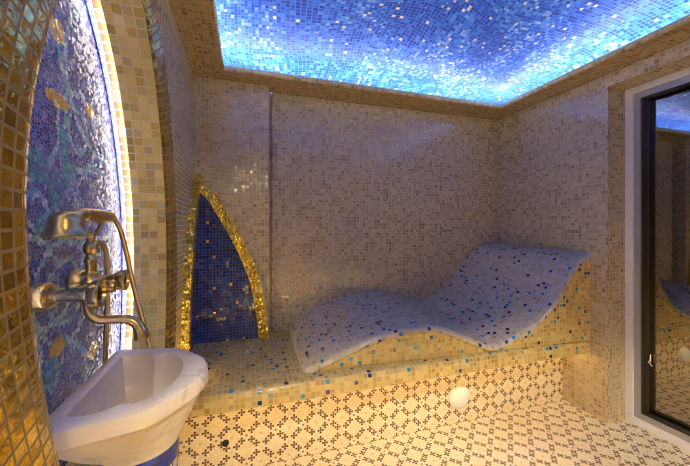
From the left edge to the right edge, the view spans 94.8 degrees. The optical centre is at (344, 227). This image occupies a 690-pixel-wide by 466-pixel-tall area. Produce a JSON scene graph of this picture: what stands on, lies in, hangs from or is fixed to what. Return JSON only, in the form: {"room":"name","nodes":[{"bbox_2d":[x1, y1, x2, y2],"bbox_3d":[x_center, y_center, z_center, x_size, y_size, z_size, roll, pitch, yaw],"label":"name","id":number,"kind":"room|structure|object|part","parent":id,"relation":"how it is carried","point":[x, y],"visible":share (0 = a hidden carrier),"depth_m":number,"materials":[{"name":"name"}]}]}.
{"room":"spa","nodes":[
{"label":"spa","id":0,"kind":"room"},
{"bbox_2d":[156,0,193,347],"bbox_3d":[-0.467,0.000,0.429,0.001,2.500,3.599,0,0,-17],"label":"wall","id":1,"kind":"structure","parent":0,"point":[180,77],"depth_m":1.62,"materials":[{"name":"beige tile"}]},
{"bbox_2d":[0,0,176,465],"bbox_3d":[-0.683,-0.177,0.883,0.166,1.808,1.216,0,0,-17],"label":"wall niche","id":2,"kind":"object","parent":1,"relation":"attached to","point":[85,118],"visible":0.82,"depth_m":0.90,"materials":[{"name":"blue tile"}]},
{"bbox_3d":[-0.762,-0.108,0.858,0.001,1.530,0.924,0,0,-17],"label":"mosaic panel","id":3,"kind":"part","parent":2,"relation":"part of","materials":[{"name":"blue tile"}]},
{"bbox_2d":[30,208,151,364],"bbox_3d":[-0.677,0.277,0.962,0.219,0.654,0.546,0,0,-17],"label":"faucet","id":4,"kind":"object","parent":2,"relation":"attached to","point":[90,288],"visible":0.94,"depth_m":0.83,"materials":[{"name":"brown metal"}]},
{"bbox_3d":[-0.612,0.163,0.777,0.027,0.070,0.070,0,0,-17],"label":"handle","id":5,"kind":"part","parent":4,"relation":"part of","materials":[{"name":"brown metal"}]},
{"bbox_3d":[-0.650,0.160,0.855,0.058,0.034,0.034,0,0,-17],"label":"diverter knob","id":6,"kind":"part","parent":4,"relation":"part of","materials":[{"name":"brown metal"}]},
{"bbox_3d":[-0.609,0.233,0.848,0.159,0.141,0.038,0,0,-13],"label":"spout","id":7,"kind":"part","parent":4,"relation":"part of","materials":[{"name":"brown metal"}]},
{"bbox_3d":[-0.663,0.156,0.941,0.027,0.062,0.062,0,0,-17],"label":"handle","id":8,"kind":"part","parent":4,"relation":"part of","materials":[{"name":"brown metal"}]},
{"bbox_2d":[269,92,497,331],"bbox_3d":[0.189,0.000,2.540,2.557,2.500,0.035,0,0,-17],"label":"wall","id":9,"kind":"structure","parent":0,"point":[363,197],"depth_m":2.52,"materials":[{"name":"beige tile"}]},
{"bbox_2d":[194,76,268,335],"bbox_3d":[-0.780,0.126,2.182,0.493,2.209,0.136,0,0,-17],"label":"wall","id":10,"kind":"structure","parent":9,"relation":"attached to","point":[231,118],"depth_m":2.13,"materials":[{"name":"beige tile"}]},
{"bbox_2d":[216,0,689,104],"bbox_3d":[0.731,-1.215,0.816,2.557,0.260,3.619,0,0,-17],"label":"ceiling","id":11,"kind":"structure","parent":0,"point":[487,51],"depth_m":2.00,"materials":[{"name":"blue tile"}]},
{"bbox_2d":[262,400,689,465],"bbox_3d":[0.823,1.250,0.515,2.913,0.001,2.989,0,0,-17],"label":"floor","id":12,"kind":"structure","parent":0,"point":[558,433],"depth_m":1.81,"materials":[{"name":"brown tile"}]},
{"bbox_2d":[49,348,207,465],"bbox_3d":[-0.536,0.825,0.864,0.300,0.849,0.478,0,0,-17],"label":"basin","id":13,"kind":"object","parent":12,"relation":"on","point":[133,410],"visible":0.98,"depth_m":0.78,"materials":[{"name":"white stone"}]},
{"bbox_2d":[178,330,589,465],"bbox_3d":[0.317,0.997,2.131,2.515,0.507,0.816,0,0,-17],"label":"tiled bench","id":14,"kind":"object","parent":12,"relation":"on","point":[256,396],"visible":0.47,"depth_m":1.77,"materials":[{"name":"tile"}]},
{"bbox_2d":[180,173,267,351],"bbox_3d":[-0.684,0.201,1.896,0.466,1.102,0.466,0,0,-17],"label":"wall panel","id":15,"kind":"object","parent":14,"relation":"on","point":[223,299],"visible":0.94,"depth_m":2.08,"materials":[{"name":"blue tile"}]},
{"bbox_3d":[-0.886,0.201,1.833,0.042,1.102,0.466,0,0,-17],"label":"frame","id":16,"kind":"part","parent":15,"relation":"part of","materials":[{"name":"gold metal"}]},
{"bbox_3d":[-0.910,0.244,1.859,0.001,1.016,0.402,0,0,-17],"label":"glass tile panel","id":17,"kind":"part","parent":15,"relation":"part of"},
{"bbox_3d":[-0.782,0.244,2.103,0.402,1.016,0.001,0,0,-17],"label":"glass tile panel","id":18,"kind":"part","parent":15,"relation":"part of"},
{"bbox_2d":[222,440,228,446],"bbox_3d":[-0.606,1.095,1.609,0.034,0.034,0.005,0,0,-17],"label":"outlet","id":19,"kind":"object","parent":14,"relation":"attached to","point":[225,443],"visible":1,"depth_m":1.61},
{"bbox_2d":[287,242,591,373],"bbox_3d":[0.604,0.444,2.213,1.916,0.617,0.831,0,0,-17],"label":"lounger","id":20,"kind":"object","parent":14,"relation":"on","point":[503,296],"visible":1,"depth_m":2.09,"materials":[{"name":"tile"}]},
{"bbox_2d":[449,386,468,408],"bbox_3d":[0.735,1.087,2.014,0.148,0.148,0.034,0,0,-17],"label":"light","id":21,"kind":"object","parent":14,"relation":"attached to","point":[459,396],"visible":1,"depth_m":2.00,"materials":[{"name":"white glass"}]},
{"bbox_2d":[498,39,689,423],"bbox_3d":[2.023,0.000,1.212,0.186,2.500,3.599,0,0,-17],"label":"wall","id":22,"kind":"structure","parent":0,"point":[561,157],"depth_m":2.13,"materials":[{"name":"beige tile"}]},
{"bbox_2d":[168,0,689,119],"bbox_3d":[0.734,-0.999,0.806,2.517,0.055,3.599,0,0,-17],"label":"trim","id":23,"kind":"structure","parent":22,"relation":"attached to","point":[196,21],"depth_m":2.06,"materials":[{"name":"beige tile"}]},
{"bbox_2d":[625,67,689,451],"bbox_3d":[2.023,0.178,1.602,0.108,2.142,1.002,0,0,-17],"label":"door","id":24,"kind":"structure","parent":22,"relation":"in","point":[657,111],"depth_m":1.96,"materials":[{"name":"grey metal"}]},
{"bbox_3d":[2.050,0.185,1.610,0.008,2.041,0.826,0,0,-17],"label":"glass","id":25,"kind":"part","parent":24,"relation":"part of","materials":[{"name":"glass"}]}
]}

